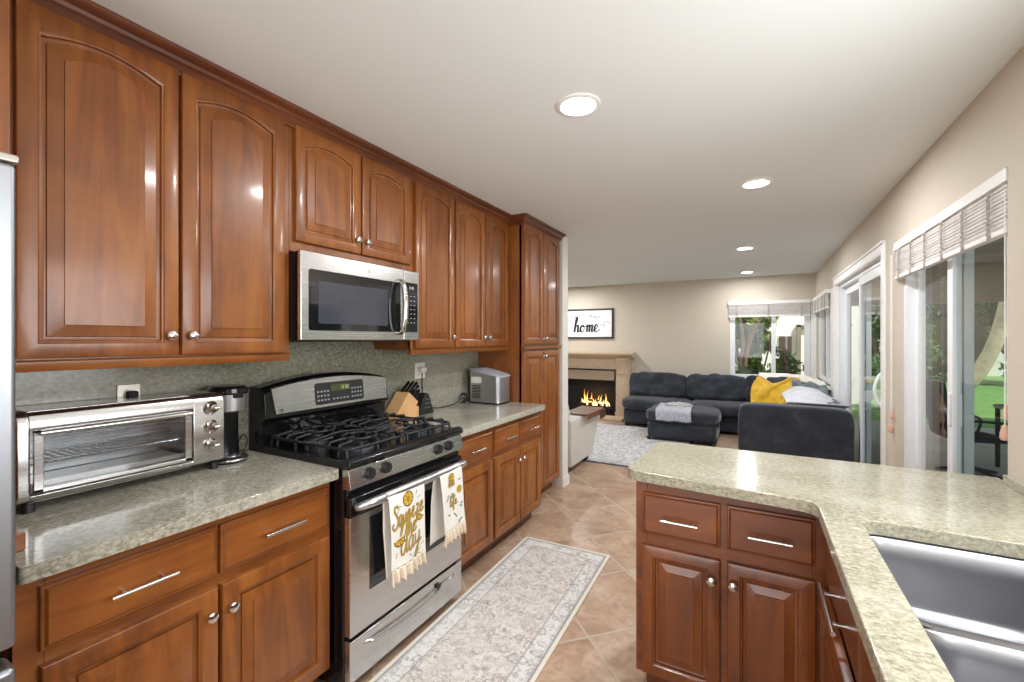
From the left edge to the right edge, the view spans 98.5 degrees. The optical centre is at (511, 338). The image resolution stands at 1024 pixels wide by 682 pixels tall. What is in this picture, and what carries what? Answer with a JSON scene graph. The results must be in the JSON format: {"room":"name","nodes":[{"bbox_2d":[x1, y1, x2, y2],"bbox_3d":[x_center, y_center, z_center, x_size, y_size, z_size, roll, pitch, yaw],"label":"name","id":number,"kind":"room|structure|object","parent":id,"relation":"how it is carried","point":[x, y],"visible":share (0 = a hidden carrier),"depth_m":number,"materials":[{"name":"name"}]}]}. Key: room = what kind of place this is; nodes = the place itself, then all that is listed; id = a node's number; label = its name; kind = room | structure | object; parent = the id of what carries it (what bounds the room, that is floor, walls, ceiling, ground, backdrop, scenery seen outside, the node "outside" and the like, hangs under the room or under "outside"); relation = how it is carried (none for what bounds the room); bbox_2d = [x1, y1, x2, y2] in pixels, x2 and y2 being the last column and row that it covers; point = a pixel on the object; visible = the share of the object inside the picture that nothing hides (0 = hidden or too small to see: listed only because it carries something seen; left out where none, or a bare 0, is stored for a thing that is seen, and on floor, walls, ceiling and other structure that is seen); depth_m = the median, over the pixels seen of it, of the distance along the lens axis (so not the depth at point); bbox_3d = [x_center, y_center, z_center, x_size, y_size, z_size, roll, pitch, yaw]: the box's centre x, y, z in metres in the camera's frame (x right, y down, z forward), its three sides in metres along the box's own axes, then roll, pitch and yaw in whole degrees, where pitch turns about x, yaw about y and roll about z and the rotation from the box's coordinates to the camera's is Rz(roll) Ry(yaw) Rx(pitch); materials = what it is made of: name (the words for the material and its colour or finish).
{"room":"kitchen","nodes":[
{"label":"kitchen","id":0,"kind":"room"},
{"bbox_2d":[318,420,737,681],"bbox_3d":[-0.885,1.490,3.222,6.540,0.120,11.590,0,0,29],"label":"floor","id":1,"kind":"structure","parent":0,"point":[596,511],"depth_m":2.80,"materials":[{"name":"tile"}]},
{"bbox_2d":[0,0,9,153],"bbox_3d":[-1.646,0.216,0.733,0.605,2.428,0.975,0,0,29],"label":"tall cabinet","id":2,"kind":"object","parent":1,"relation":"on","point":[4,4],"visible":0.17,"depth_m":1.02,"materials":[{"name":"brown wood"}]},
{"bbox_2d":[0,151,18,681],"bbox_3d":[-1.531,0.520,0.661,0.841,1.780,0.920,0,0,29],"label":"refrigerator","id":3,"kind":"object","parent":1,"relation":"on","point":[8,161],"visible":1,"depth_m":0.88,"materials":[{"name":"silver metal"}]},
{"bbox_2d":[0,482,329,681],"bbox_3d":[-1.182,0.993,1.530,0.649,0.874,0.870,0,0,29],"label":"base cabinet","id":4,"kind":"object","parent":1,"relation":"on","point":[244,596],"visible":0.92,"depth_m":1.35,"materials":[{"name":"brown wood"}]},
{"bbox_2d":[15,449,338,584],"bbox_3d":[-1.182,0.538,1.534,0.647,0.040,0.877,0,0,29],"label":"countertop","id":5,"kind":"structure","parent":4,"relation":"on","point":[64,533],"depth_m":1.36,"materials":[{"name":"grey stone"}]},
{"bbox_2d":[15,526,25,552],"bbox_3d":[-1.280,0.495,1.111,0.185,0.044,0.034,0,0,29],"label":"wood strip","id":6,"kind":"object","parent":5,"relation":"on","point":[20,536],"visible":0.35,"depth_m":1.07,"materials":[{"name":"brown wood"}]},
{"bbox_2d":[15,390,223,514],"bbox_3d":[-1.373,0.367,1.570,0.240,0.300,0.575,0,0,29],"label":"toaster oven","id":7,"kind":"object","parent":5,"relation":"on","point":[63,448],"visible":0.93,"depth_m":1.53,"materials":[{"name":"silver metal"}]},
{"bbox_2d":[30,450,184,485],"bbox_3d":[-1.406,0.438,1.538,0.172,0.015,0.399,0,0,29],"label":"baking tray","id":8,"kind":"object","parent":7,"relation":"on","point":[85,466],"depth_m":1.54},
{"bbox_2d":[207,384,248,464],"bbox_3d":[-1.230,0.356,1.911,0.151,0.324,0.233,0,0,-31],"label":"coffee maker","id":9,"kind":"object","parent":5,"relation":"on","point":[234,395],"visible":0.73,"depth_m":1.86,"materials":[{"name":"black plastic"}]},
{"bbox_2d":[250,371,466,681],"bbox_3d":[-0.714,0.805,2.220,0.756,1.250,0.772,0,0,29],"label":"gas range","id":10,"kind":"object","parent":1,"relation":"on","point":[336,419],"visible":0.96,"depth_m":2.01,"materials":[{"name":"silver metal"}]},
{"bbox_2d":[259,420,462,469],"bbox_3d":[-0.716,0.502,2.221,0.601,0.044,0.772,0,0,29],"label":"cooktop","id":11,"kind":"object","parent":10,"relation":"in","point":[367,458],"depth_m":2.00,"materials":[{"name":"black metal"}]},
{"bbox_2d":[318,469,450,681],"bbox_3d":[-0.760,0.968,2.246,0.620,0.885,0.766,0,0,29],"label":"oven","id":12,"kind":"object","parent":10,"relation":"in","point":[337,672],"depth_m":1.78,"materials":[{"name":"silver metal"}]},
{"bbox_2d":[383,479,426,587],"bbox_3d":[-0.457,0.830,1.926,0.084,0.385,0.252,0,0,29],"label":"kitchen towel","id":13,"kind":"object","parent":10,"relation":"hanging from","point":[404,512],"visible":1,"depth_m":1.88,"materials":[{"name":"white fabric"}]},
{"bbox_2d":[395,535,403,545],"bbox_3d":[-0.472,0.853,1.853,0.001,0.037,0.064,0,0,27],"label":"print","id":14,"kind":"object","parent":13,"relation":"attached to","point":[399,539],"depth_m":1.85},
{"bbox_2d":[404,492,411,504],"bbox_3d":[-0.450,0.691,1.910,0.003,0.064,0.064,0,0,25],"label":"print","id":15,"kind":"object","parent":13,"relation":"on","point":[407,495],"depth_m":1.91},
{"bbox_2d":[430,463,466,547],"bbox_3d":[-0.308,0.819,2.199,0.082,0.364,0.232,0,0,29],"label":"kitchen towel","id":16,"kind":"object","parent":10,"relation":"hanging from","point":[447,498],"visible":0.99,"depth_m":2.18,"materials":[{"name":"white fabric"}]},
{"bbox_2d":[447,477,462,521],"bbox_3d":[-0.287,0.820,2.205,0.009,0.228,0.139,0,0,29],"label":"print","id":17,"kind":"object","parent":16,"relation":"on","point":[454,484],"depth_m":2.21},
{"bbox_2d":[458,428,492,571],"bbox_3d":[-0.480,0.993,2.803,0.649,0.874,0.457,0,0,29],"label":"base cabinet","id":18,"kind":"object","parent":1,"relation":"on","point":[477,475],"visible":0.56,"depth_m":2.70,"materials":[{"name":"brown wood"}]},
{"bbox_2d":[369,537,609,681],"bbox_3d":[-0.053,1.424,2.208,0.610,0.008,1.860,0,0,27],"label":"runner rug","id":19,"kind":"object","parent":1,"relation":"on","point":[508,625],"visible":1,"depth_m":2.22,"materials":[{"name":"fabric"}]},
{"bbox_2d":[482,412,540,555],"bbox_3d":[-0.193,0.993,3.325,0.649,0.874,0.732,0,0,29],"label":"base cabinet","id":20,"kind":"object","parent":1,"relation":"on","point":[516,444],"visible":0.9,"depth_m":3.14,"materials":[{"name":"brown wood"}]},
{"bbox_2d":[408,401,544,436],"bbox_3d":[-0.306,0.538,3.124,0.647,0.040,1.198,0,0,29],"label":"countertop","id":21,"kind":"structure","parent":20,"relation":"on","point":[473,418],"depth_m":3.07,"materials":[{"name":"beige stone"}]},
{"bbox_2d":[384,391,419,419],"bbox_3d":[-0.702,0.429,2.850,0.110,0.176,0.278,0,0,29],"label":"knife block","id":22,"kind":"object","parent":21,"relation":"on","point":[405,403],"visible":0.84,"depth_m":2.81,"materials":[{"name":"brown wood"}]},
{"bbox_2d":[400,381,409,391],"bbox_3d":[-0.708,0.321,2.911,0.022,0.085,0.098,0,0,29],"label":"knife","id":23,"kind":"object","parent":22,"relation":"in","point":[408,382],"visible":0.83,"depth_m":2.91,"materials":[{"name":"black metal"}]},
{"bbox_2d":[404,381,413,391],"bbox_3d":[-0.677,0.320,2.895,0.022,0.087,0.101,0,0,29],"label":"knife","id":24,"kind":"object","parent":22,"relation":"in","point":[412,382],"visible":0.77,"depth_m":2.89,"materials":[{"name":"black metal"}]},
{"bbox_2d":[409,382,417,393],"bbox_3d":[-0.647,0.322,2.876,0.022,0.083,0.096,0,0,29],"label":"knife","id":25,"kind":"object","parent":22,"relation":"in","point":[415,383],"visible":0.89,"depth_m":2.88,"materials":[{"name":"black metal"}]},
{"bbox_2d":[415,392,433,414],"bbox_3d":[-0.622,0.444,3.060,0.086,0.146,0.148,0,0,29],"label":"gadget","id":26,"kind":"object","parent":21,"relation":"on","point":[425,406],"visible":0.77,"depth_m":3.03,"materials":[{"name":"black plastic"}]},
{"bbox_2d":[422,367,509,407],"bbox_3d":[-0.325,0.376,3.383,0.335,0.284,0.740,0,0,29],"label":"ice maker","id":27,"kind":"object","parent":21,"relation":"on","point":[491,386],"visible":0.97,"depth_m":3.52,"materials":[{"name":"silver metal"}]},
{"bbox_2d":[472,385,480,397],"bbox_3d":[-0.287,0.424,3.551,0.080,0.102,0.002,0,0,29],"label":"vent","id":28,"kind":"object","parent":27,"relation":"attached to","point":[476,389],"depth_m":3.55,"materials":[{"name":"black plastic"}]},
{"bbox_2d":[478,223,561,493],"bbox_3d":[0.091,0.217,4.013,0.482,2.425,0.778,0,0,29],"label":"pantry cabinet","id":29,"kind":"object","parent":1,"relation":"on","point":[531,360],"visible":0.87,"depth_m":3.79,"materials":[{"name":"brown wood"}]},
{"bbox_2d":[568,406,598,466],"bbox_3d":[0.359,1.008,5.190,1.088,0.842,0.963,0,0,29],"label":"armchair","id":30,"kind":"object","parent":1,"relation":"on","point":[581,431],"visible":0.16,"depth_m":4.78,"materials":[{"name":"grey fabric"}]},
{"bbox_2d":[569,406,605,419],"bbox_3d":[0.847,0.872,5.080,0.300,0.113,0.596,0,0,29],"label":"tray","id":31,"kind":"object","parent":30,"relation":"on","point":[590,412],"visible":0.91,"depth_m":5.05,"materials":[{"name":"brown wood"}]},
{"bbox_2d":[568,352,635,421],"bbox_3d":[1.134,0.838,8.285,2.250,1.185,0.488,0,0,29],"label":"fireplace","id":32,"kind":"object","parent":1,"relation":"on","point":[599,374],"visible":0.53,"depth_m":8.15,"materials":[{"name":"stone"}]},
{"bbox_3d":[1.533,1.294,8.210,0.680,0.168,0.099,0,0,29],"label":"grate","id":33,"kind":"object","parent":32,"relation":"in","visible":0},
{"bbox_2d":[579,401,608,406],"bbox_3d":[1.532,1.211,8.208,0.562,0.074,0.078,0,0,29],"label":"log","id":34,"kind":"object","parent":33,"relation":"on","point":[580,402],"visible":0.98,"depth_m":8.21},
{"bbox_2d":[581,390,609,405],"bbox_3d":[1.540,1.085,8.186,0.556,0.298,0.072,0,0,29],"label":"flames","id":35,"kind":"object","parent":34,"relation":"on","point":[585,400],"visible":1,"depth_m":8.17},
{"bbox_3d":[1.551,1.191,8.243,0.443,0.074,0.078,0,0,29],"label":"log","id":36,"kind":"object","parent":33,"relation":"on","visible":0},
{"bbox_2d":[588,398,602,401],"bbox_3d":[1.530,1.141,8.226,0.344,0.074,0.078,0,0,29],"label":"log","id":37,"kind":"object","parent":36,"relation":"on","point":[589,399],"visible":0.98,"depth_m":8.20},
{"bbox_2d":[581,423,693,466],"bbox_3d":[1.107,1.424,6.340,2.680,0.010,2.325,0,0,29],"label":"area rug","id":38,"kind":"object","parent":1,"relation":"on","point":[617,445],"visible":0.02,"depth_m":5.99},
{"bbox_2d":[646,404,720,445],"bbox_3d":[2.477,1.198,6.362,0.970,0.440,0.806,0,0,29],"label":"ottoman","id":39,"kind":"object","parent":38,"relation":"on","point":[704,426],"visible":0.79,"depth_m":6.00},
{"bbox_2d":[655,402,692,422],"bbox_3d":[2.335,1.048,6.320,0.510,0.172,0.636,0,0,29],"label":"towel","id":40,"kind":"object","parent":39,"relation":"on","point":[663,412],"visible":0.88,"depth_m":6.07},
{"bbox_2d":[664,402,692,406],"bbox_3d":[2.448,0.950,6.484,0.404,0.060,0.264,0,0,29],"label":"crumpled cloth","id":41,"kind":"object","parent":40,"relation":"on","point":[682,404],"visible":1,"depth_m":6.42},
{"bbox_2d":[646,404,720,425],"bbox_3d":[2.477,1.081,6.362,0.970,0.205,0.806,0,0,29],"label":"seat cushion","id":42,"kind":"object","parent":39,"relation":"on","point":[700,415],"depth_m":6.04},
{"bbox_2d":[636,481,828,681],"bbox_3d":[0.890,0.993,1.812,0.650,0.874,0.546,0,0,29],"label":"base cabinet","id":43,"kind":"object","parent":1,"relation":"on","point":[727,590],"visible":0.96,"depth_m":1.62,"materials":[{"name":"brown wood"}]},
{"bbox_2d":[622,371,854,461],"bbox_3d":[2.592,0.973,5.941,2.751,0.912,3.161,0,0,29],"label":"sectional sofa","id":44,"kind":"object","parent":1,"relation":"on","point":[805,430],"visible":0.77,"depth_m":4.31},
{"bbox_2d":[622,395,691,409],"bbox_3d":[2.401,1.066,7.327,1.077,0.204,0.808,0,0,29],"label":"seat cushion","id":45,"kind":"object","parent":44,"relation":"on","point":[632,402],"depth_m":7.17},
{"bbox_2d":[629,371,685,397],"bbox_3d":[2.483,0.784,7.539,0.949,0.451,0.348,0,0,29],"label":"cushion","id":46,"kind":"object","parent":44,"relation":"on","point":[647,384],"depth_m":7.41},
{"bbox_2d":[686,373,746,400],"bbox_3d":[3.293,0.778,7.098,0.917,0.456,0.343,0,0,29],"label":"cushion","id":47,"kind":"object","parent":44,"relation":"on","point":[712,387],"depth_m":6.99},
{"bbox_2d":[691,400,747,416],"bbox_3d":[3.269,1.064,6.853,0.926,0.211,0.846,0,0,29],"label":"seat cushion","id":48,"kind":"object","parent":44,"relation":"on","point":[728,408],"depth_m":6.57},
{"bbox_2d":[746,375,758,401],"bbox_3d":[3.885,0.776,6.744,0.555,0.453,0.348,0,0,29],"label":"cushion","id":49,"kind":"object","parent":44,"relation":"on","point":[750,379],"depth_m":6.76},
{"bbox_2d":[751,376,799,403],"bbox_3d":[3.428,0.750,5.783,0.522,0.486,0.601,0,0,41],"label":"blanket","id":50,"kind":"object","parent":44,"relation":"on","point":[763,390],"visible":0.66,"depth_m":5.80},
{"bbox_2d":[767,377,804,383],"bbox_3d":[3.770,0.768,6.024,0.399,0.503,0.636,0,0,-32],"label":"cushion","id":51,"kind":"object","parent":44,"relation":"on","point":[772,379],"depth_m":6.10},
{"bbox_2d":[759,372,825,384],"bbox_3d":[3.799,0.559,5.978,0.310,0.168,1.056,0,0,-24],"label":"blanket","id":52,"kind":"object","parent":44,"relation":"on","point":[803,378],"visible":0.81,"depth_m":5.93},
{"bbox_2d":[790,378,828,394],"bbox_3d":[3.603,0.625,5.356,0.347,0.246,0.582,0,0,29],"label":"blanket","id":53,"kind":"object","parent":44,"relation":"on","point":[823,388],"visible":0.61,"depth_m":5.39,"materials":[{"name":"grey fabric"}]},
{"bbox_2d":[781,386,850,408],"bbox_3d":[3.203,0.625,4.715,0.507,0.138,1.152,0,0,29],"label":"blanket","id":54,"kind":"object","parent":44,"relation":"on","point":[796,394],"visible":0.94,"depth_m":4.58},
{"bbox_2d":[801,402,832,406],"bbox_3d":[3.154,0.799,4.595,0.305,0.424,0.829,0,0,29],"label":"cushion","id":55,"kind":"object","parent":44,"relation":"on","point":[827,402],"depth_m":4.30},
{"bbox_2d":[817,541,875,681],"bbox_3d":[0.825,0.993,0.516,0.646,0.874,2.860,0,0,29],"label":"base cabinet","id":56,"kind":"object","parent":1,"relation":"on","point":[843,657],"visible":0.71,"depth_m":1.14,"materials":[{"name":"brown wood"}]},
{"bbox_2d":[628,442,1023,681],"bbox_3d":[0.568,0.538,0.672,1.250,0.040,2.925,0,0,29],"label":"countertop","id":57,"kind":"structure","parent":56,"relation":"on","point":[851,501],"depth_m":1.37,"materials":[{"name":"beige stone"}]},
{"bbox_2d":[869,534,1023,681],"bbox_3d":[0.988,0.659,0.825,0.443,0.197,0.851,0,0,29],"label":"double sink","id":58,"kind":"object","parent":57,"relation":"in","point":[969,604],"visible":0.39,"depth_m":1.15,"materials":[{"name":"metal"}]},
{"bbox_2d":[1003,474,1023,494],"bbox_3d":[1.302,0.501,0.730,0.021,0.032,1.935,0,0,29],"label":"backsplash","id":59,"kind":"structure","parent":57,"relation":"on","point":[1014,483],"depth_m":1.51,"materials":[{"name":"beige stone"}]},
{"bbox_2d":[552,239,561,486],"bbox_3d":[-1.493,0.215,1.274,0.595,2.430,7.390,0,0,29],"label":"wall","id":60,"kind":"structure","parent":0,"point":[557,482],"depth_m":4.25,"materials":[{"name":"paint"}]},
{"bbox_2d":[10,0,289,372],"bbox_3d":[-1.297,-0.451,1.628,0.352,1.089,0.850,0,0,29],"label":"upper cabinet","id":61,"kind":"object","parent":60,"relation":"attached to","point":[152,202],"visible":0.99,"depth_m":1.44,"materials":[{"name":"brown wood"}]},
{"bbox_2d":[11,0,565,241],"bbox_3d":[-0.440,-0.966,2.708,0.214,0.067,3.578,0,0,29],"label":"crown molding","id":62,"kind":"structure","parent":61,"relation":"attached to","point":[88,13],"depth_m":1.73,"materials":[{"name":"brown wood"}]},
{"bbox_2d":[15,341,477,449],"bbox_3d":[-0.992,0.343,2.538,0.012,0.675,2.888,0,0,29],"label":"backsplash","id":63,"kind":"structure","parent":60,"relation":"attached to","point":[447,375],"depth_m":2.13,"materials":[{"name":"grey stone"}]},
{"bbox_2d":[117,383,139,396],"bbox_3d":[-1.455,0.230,1.675,0.007,0.116,0.072,0,0,29],"label":"wall outlet","id":64,"kind":"object","parent":63,"relation":"attached to","point":[121,389],"visible":0.28,"depth_m":1.67,"materials":[{"name":"beige plastic"}]},
{"bbox_2d":[126,391,138,396],"bbox_3d":[-1.437,0.210,1.669,0.029,0.026,0.033,0,0,29],"label":"plug","id":65,"kind":"object","parent":64,"relation":"in","point":[128,393],"visible":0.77,"depth_m":1.66,"materials":[{"name":"plastic"}]},
{"bbox_2d":[415,362,424,378],"bbox_3d":[-0.653,0.224,3.131,0.007,0.112,0.105,0,0,29],"label":"wall outlet","id":66,"kind":"object","parent":63,"relation":"attached to","point":[418,374],"visible":0.77,"depth_m":3.12,"materials":[{"name":"beige plastic"}]},
{"bbox_2d":[418,367,426,371],"bbox_3d":[-0.633,0.214,3.119,0.039,0.032,0.052,0,0,29],"label":"plug","id":67,"kind":"object","parent":66,"relation":"attached to","point":[420,369],"visible":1,"depth_m":3.10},
{"bbox_2d":[289,125,410,270],"bbox_3d":[-0.904,-0.693,2.342,0.352,0.605,0.778,0,0,29],"label":"upper cabinet","id":68,"kind":"object","parent":60,"relation":"attached to","point":[343,203],"visible":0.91,"depth_m":2.18,"materials":[{"name":"brown wood"}]},
{"bbox_2d":[289,250,418,341],"bbox_3d":[-0.858,-0.186,2.304,0.434,0.399,0.763,0,0,29],"label":"microwave","id":69,"kind":"object","parent":68,"relation":"attached to","point":[332,298],"visible":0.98,"depth_m":2.12,"materials":[{"name":"silver metal"}]},
{"bbox_2d":[374,181,455,354],"bbox_3d":[-0.613,-0.451,2.869,0.352,1.089,0.423,0,0,29],"label":"upper cabinet","id":70,"kind":"object","parent":60,"relation":"attached to","point":[432,211],"visible":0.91,"depth_m":2.77,"materials":[{"name":"brown wood"}]},
{"bbox_2d":[453,200,508,352],"bbox_3d":[-0.328,-0.451,3.388,0.352,1.089,0.760,0,0,29],"label":"upper cabinet","id":71,"kind":"object","parent":60,"relation":"attached to","point":[481,240],"visible":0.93,"depth_m":3.26,"materials":[{"name":"brown wood"}]},
{"bbox_2d":[562,237,567,476],"bbox_3d":[0.519,0.165,4.304,0.004,2.330,0.136,0,0,29],"label":"trim","id":72,"kind":"structure","parent":60,"relation":"attached to","point":[565,239],"depth_m":4.28,"materials":[{"name":"white paint"}]},
{"bbox_2d":[562,473,568,487],"bbox_3d":[0.495,1.380,4.328,0.089,0.100,0.149,0,0,29],"label":"baseboard","id":73,"kind":"structure","parent":60,"relation":"attached to","point":[565,480],"depth_m":4.28,"materials":[{"name":"white paint"}]},
{"bbox_2d":[92,0,1023,287],"bbox_3d":[-0.885,-1.060,3.222,6.540,0.120,11.590,0,0,29],"label":"ceiling","id":74,"kind":"structure","parent":0,"point":[833,102],"depth_m":1.78,"materials":[{"name":"paint"}]},
{"bbox_2d":[556,93,600,116],"bbox_3d":[0.283,-0.995,1.885,0.188,0.008,0.188,0,0,29],"label":"recessed light","id":75,"kind":"object","parent":74,"relation":"in","point":[576,104],"visible":1,"depth_m":1.87,"materials":[{"name":"white paint"}]},
{"bbox_2d":[736,246,754,249],"bbox_3d":[2.561,-0.995,4.846,0.188,0.008,0.188,0,0,29],"label":"recessed light","id":76,"kind":"object","parent":74,"relation":"in","point":[745,247],"visible":1,"depth_m":4.83,"materials":[{"name":"white paint"}]},
{"bbox_2d":[740,178,772,188],"bbox_3d":[1.565,-0.995,2.827,0.188,0.008,0.188,0,0,29],"label":"recessed light","id":77,"kind":"object","parent":74,"relation":"in","point":[758,182],"visible":1,"depth_m":2.82,"materials":[{"name":"white paint"}]},
{"bbox_2d":[568,273,814,376],"bbox_3d":[1.878,0.215,8.236,6.540,2.430,0.140,0,0,29],"label":"wall","id":78,"kind":"structure","parent":0,"point":[678,327],"depth_m":7.61,"materials":[{"name":"beige paint"}]},
{"bbox_2d":[568,308,613,337],"bbox_3d":[1.289,-0.290,8.460,1.332,0.560,0.033,0,0,29],"label":"wall sign","id":79,"kind":"object","parent":78,"relation":"attached to","point":[582,323],"visible":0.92,"depth_m":8.34,"materials":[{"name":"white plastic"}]},
{"bbox_2d":[728,299,810,317],"bbox_3d":[4.026,-0.474,6.938,1.115,0.251,0.058,0,0,29],"label":"window blind","id":80,"kind":"object","parent":78,"relation":"attached to","point":[778,308],"visible":1,"depth_m":6.91,"materials":[{"name":"fabric"}]},
{"bbox_2d":[730,316,809,377],"bbox_3d":[4.066,0.045,6.985,1.160,1.230,0.120,0,0,29],"label":"window","id":81,"kind":"structure","parent":78,"relation":"in","point":[806,318],"depth_m":6.96,"materials":[{"name":"white plastic"}]},
{"bbox_2d":[815,45,1023,481],"bbox_3d":[1.884,0.215,1.617,0.140,2.430,11.450,0,0,29],"label":"wall","id":82,"kind":"structure","parent":0,"point":[987,138],"depth_m":1.94,"materials":[{"name":"beige paint"}]},
{"bbox_2d":[811,300,815,377],"bbox_3d":[4.529,0.030,6.622,0.058,1.240,0.128,0,0,29],"label":"trim","id":83,"kind":"structure","parent":82,"relation":"attached to","point":[813,316],"depth_m":6.67,"materials":[{"name":"white paint"}]},
{"bbox_2d":[815,290,830,389],"bbox_3d":[4.175,0.010,5.857,0.120,1.200,1.550,0,0,29],"label":"window","id":84,"kind":"structure","parent":82,"relation":"in","point":[825,315],"depth_m":6.14,"materials":[{"name":"glass"}]},
{"bbox_2d":[812,289,830,313],"bbox_3d":[4.157,-0.484,5.950,0.058,0.232,1.535,0,0,29],"label":"window blind","id":85,"kind":"object","parent":84,"relation":"attached to","point":[820,302],"visible":0.99,"depth_m":5.75,"materials":[{"name":"fabric"}]},
{"bbox_2d":[831,288,832,397],"bbox_3d":[3.728,0.370,5.121,0.012,1.920,0.168,0,0,29],"label":"trim","id":86,"kind":"structure","parent":82,"relation":"attached to","point":[832,288],"depth_m":5.12,"materials":[{"name":"white paint"}]},
{"bbox_2d":[832,240,885,464],"bbox_3d":[3.180,0.370,4.037,0.166,2.120,2.250,0,0,29],"label":"door","id":87,"kind":"structure","parent":82,"relation":"in","point":[871,266],"depth_m":3.98,"materials":[{"name":"white plastic"}]},
{"bbox_2d":[904,249,973,474],"bbox_3d":[2.225,0.403,2.196,0.094,2.055,1.475,0,0,29],"label":"door","id":88,"kind":"structure","parent":82,"relation":"in","point":[960,268],"depth_m":2.19,"materials":[{"name":"white plastic"}]},
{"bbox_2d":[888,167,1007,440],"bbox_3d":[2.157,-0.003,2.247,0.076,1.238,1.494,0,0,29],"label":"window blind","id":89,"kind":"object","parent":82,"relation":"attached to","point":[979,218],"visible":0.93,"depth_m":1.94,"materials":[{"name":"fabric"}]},
{"label":"outside","id":90,"kind":"structure","parent":0,"visible":0},
{"bbox_2d":[851,373,1007,428],"bbox_3d":[21.161,1.605,17.683,60.000,0.150,32.600,0,0,29],"label":"lawn","id":91,"kind":"structure","parent":90,"point":[990,391],"depth_m":10.97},
{"bbox_2d":[735,317,770,366],"bbox_3d":[4.894,0.201,9.082,0.824,2.676,0.806,0,0,-33],"label":"shrub","id":92,"kind":"object","parent":91,"relation":"on","point":[758,345],"visible":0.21,"depth_m":8.96,"materials":[{"name":"green plant"}]},
{"bbox_2d":[735,353,770,373],"bbox_3d":[4.353,0.899,8.156,0.861,1.294,0.518,0,0,29],"label":"shrub","id":93,"kind":"object","parent":91,"relation":"on","point":[740,369],"visible":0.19,"depth_m":8.07,"materials":[{"name":"green plant"}]},
{"bbox_2d":[735,317,777,365],"bbox_3d":[5.095,0.227,8.388,1.706,2.609,0.729,0,0,29],"label":"tree","id":94,"kind":"object","parent":91,"relation":"on","point":[755,323],"visible":0.2,"depth_m":8.50,"materials":[{"name":"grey plant"}]},
{"bbox_2d":[735,317,778,357],"bbox_3d":[5.513,0.164,10.094,1.036,2.754,0.855,0,0,29],"label":"shrub","id":95,"kind":"object","parent":91,"relation":"on","point":[768,324],"visible":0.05,"depth_m":10.02,"materials":[{"name":"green plant"}]},
{"bbox_2d":[766,346,803,373],"bbox_3d":[5.215,0.833,8.421,0.663,1.415,0.593,0,0,-43],"label":"shrub","id":96,"kind":"object","parent":91,"relation":"on","point":[784,363],"visible":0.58,"depth_m":8.32,"materials":[{"name":"green plant"}]},
{"bbox_2d":[735,306,858,403],"bbox_3d":[5.133,-0.720,14.184,9.900,4.500,4.800,0,0,29],"label":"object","id":97,"kind":"object","parent":91,"relation":"on","point":[789,329],"visible":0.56,"depth_m":10.89,"materials":[{"name":"white paint"}]},
{"bbox_2d":[779,336,791,353],"bbox_3d":[6.843,0.150,11.041,0.270,0.440,0.055,0,0,29],"label":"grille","id":98,"kind":"object","parent":97,"relation":"attached to","point":[785,342],"depth_m":11.02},
{"bbox_2d":[851,316,851,384],"bbox_3d":[7.776,0.268,10.538,0.550,1.625,0.025,0,0,29],"label":"shutter","id":99,"kind":"object","parent":97,"relation":"hanging from","point":[851,316],"depth_m":10.40,"materials":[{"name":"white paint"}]},
{"bbox_2d":[871,305,879,378],"bbox_3d":[12.105,-2.042,15.742,3.298,7.160,2.736,0,0,-13],"label":"tree","id":100,"kind":"object","parent":91,"relation":"on","point":[875,310],"visible":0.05,"depth_m":14.79,"materials":[{"name":"green plant"}]},
{"bbox_2d":[876,311,940,379],"bbox_3d":[8.256,0.215,9.183,0.954,2.648,0.990,0,0,29],"label":"shrub","id":101,"kind":"object","parent":91,"relation":"on","point":[932,358],"visible":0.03,"depth_m":8.83,"materials":[{"name":"green plant"}]},
{"bbox_2d":[878,303,982,381],"bbox_3d":[14.853,-1.018,16.557,3.094,5.842,3.792,0,0,-39],"label":"tree","id":102,"kind":"object","parent":91,"relation":"on","point":[938,312],"visible":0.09,"depth_m":15.44,"materials":[{"name":"green plant"}]},
{"bbox_2d":[874,352,1006,375],"bbox_3d":[24.178,0.630,15.906,33.000,2.000,0.200,0,0,29],"label":"wall","id":103,"kind":"structure","parent":91,"relation":"on","point":[994,371],"depth_m":18.14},
{"bbox_2d":[941,306,990,376],"bbox_3d":[17.363,-1.993,17.140,3.754,7.065,2.320,0,0,29],"label":"tree","id":104,"kind":"object","parent":91,"relation":"on","point":[979,330],"visible":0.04,"depth_m":16.37,"materials":[{"name":"green plant"}]},
{"bbox_2d":[974,302,1006,387],"bbox_3d":[11.234,-0.809,9.324,2.708,4.767,1.988,0,0,29],"label":"leaning tree","id":105,"kind":"object","parent":91,"relation":"on","point":[994,344],"visible":0.09,"depth_m":9.86,"materials":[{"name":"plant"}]},
{"bbox_2d":[974,302,1006,376],"bbox_3d":[17.137,-1.197,13.815,3.821,6.657,2.673,0,0,26],"label":"tree","id":106,"kind":"object","parent":91,"relation":"on","point":[993,306],"visible":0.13,"depth_m":14.64,"materials":[{"name":"green plant"}]},
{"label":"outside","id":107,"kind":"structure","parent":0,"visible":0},
{"bbox_2d":[854,419,1007,477],"bbox_3d":[5.423,1.593,-0.476,8.040,0.175,16.400,0,0,29],"label":"patio slab","id":108,"kind":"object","parent":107,"point":[936,445],"depth_m":5.90,"materials":[{"name":"concrete"}]},
{"bbox_2d":[851,236,1006,305],"bbox_3d":[4.732,0.167,1.160,5.230,2.674,14.600,0,0,29],"label":"patio cover","id":109,"kind":"object","parent":108,"relation":"on","point":[988,258],"visible":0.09,"depth_m":7.39,"materials":[{"name":"white paint"}]},
{"bbox_2d":[926,380,1007,479],"bbox_3d":[4.997,0.977,4.884,0.669,1.029,0.617,0,0,19],"label":"patio chair","id":110,"kind":"object","parent":108,"relation":"on","point":[936,391],"visible":0.58,"depth_m":4.85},
{"bbox_2d":[993,404,1003,466],"bbox_3d":[5.710,1.137,4.561,0.700,0.734,1.300,0,0,29],"label":"patio table","id":111,"kind":"object","parent":108,"relation":"on","point":[998,407],"visible":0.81,"depth_m":5.17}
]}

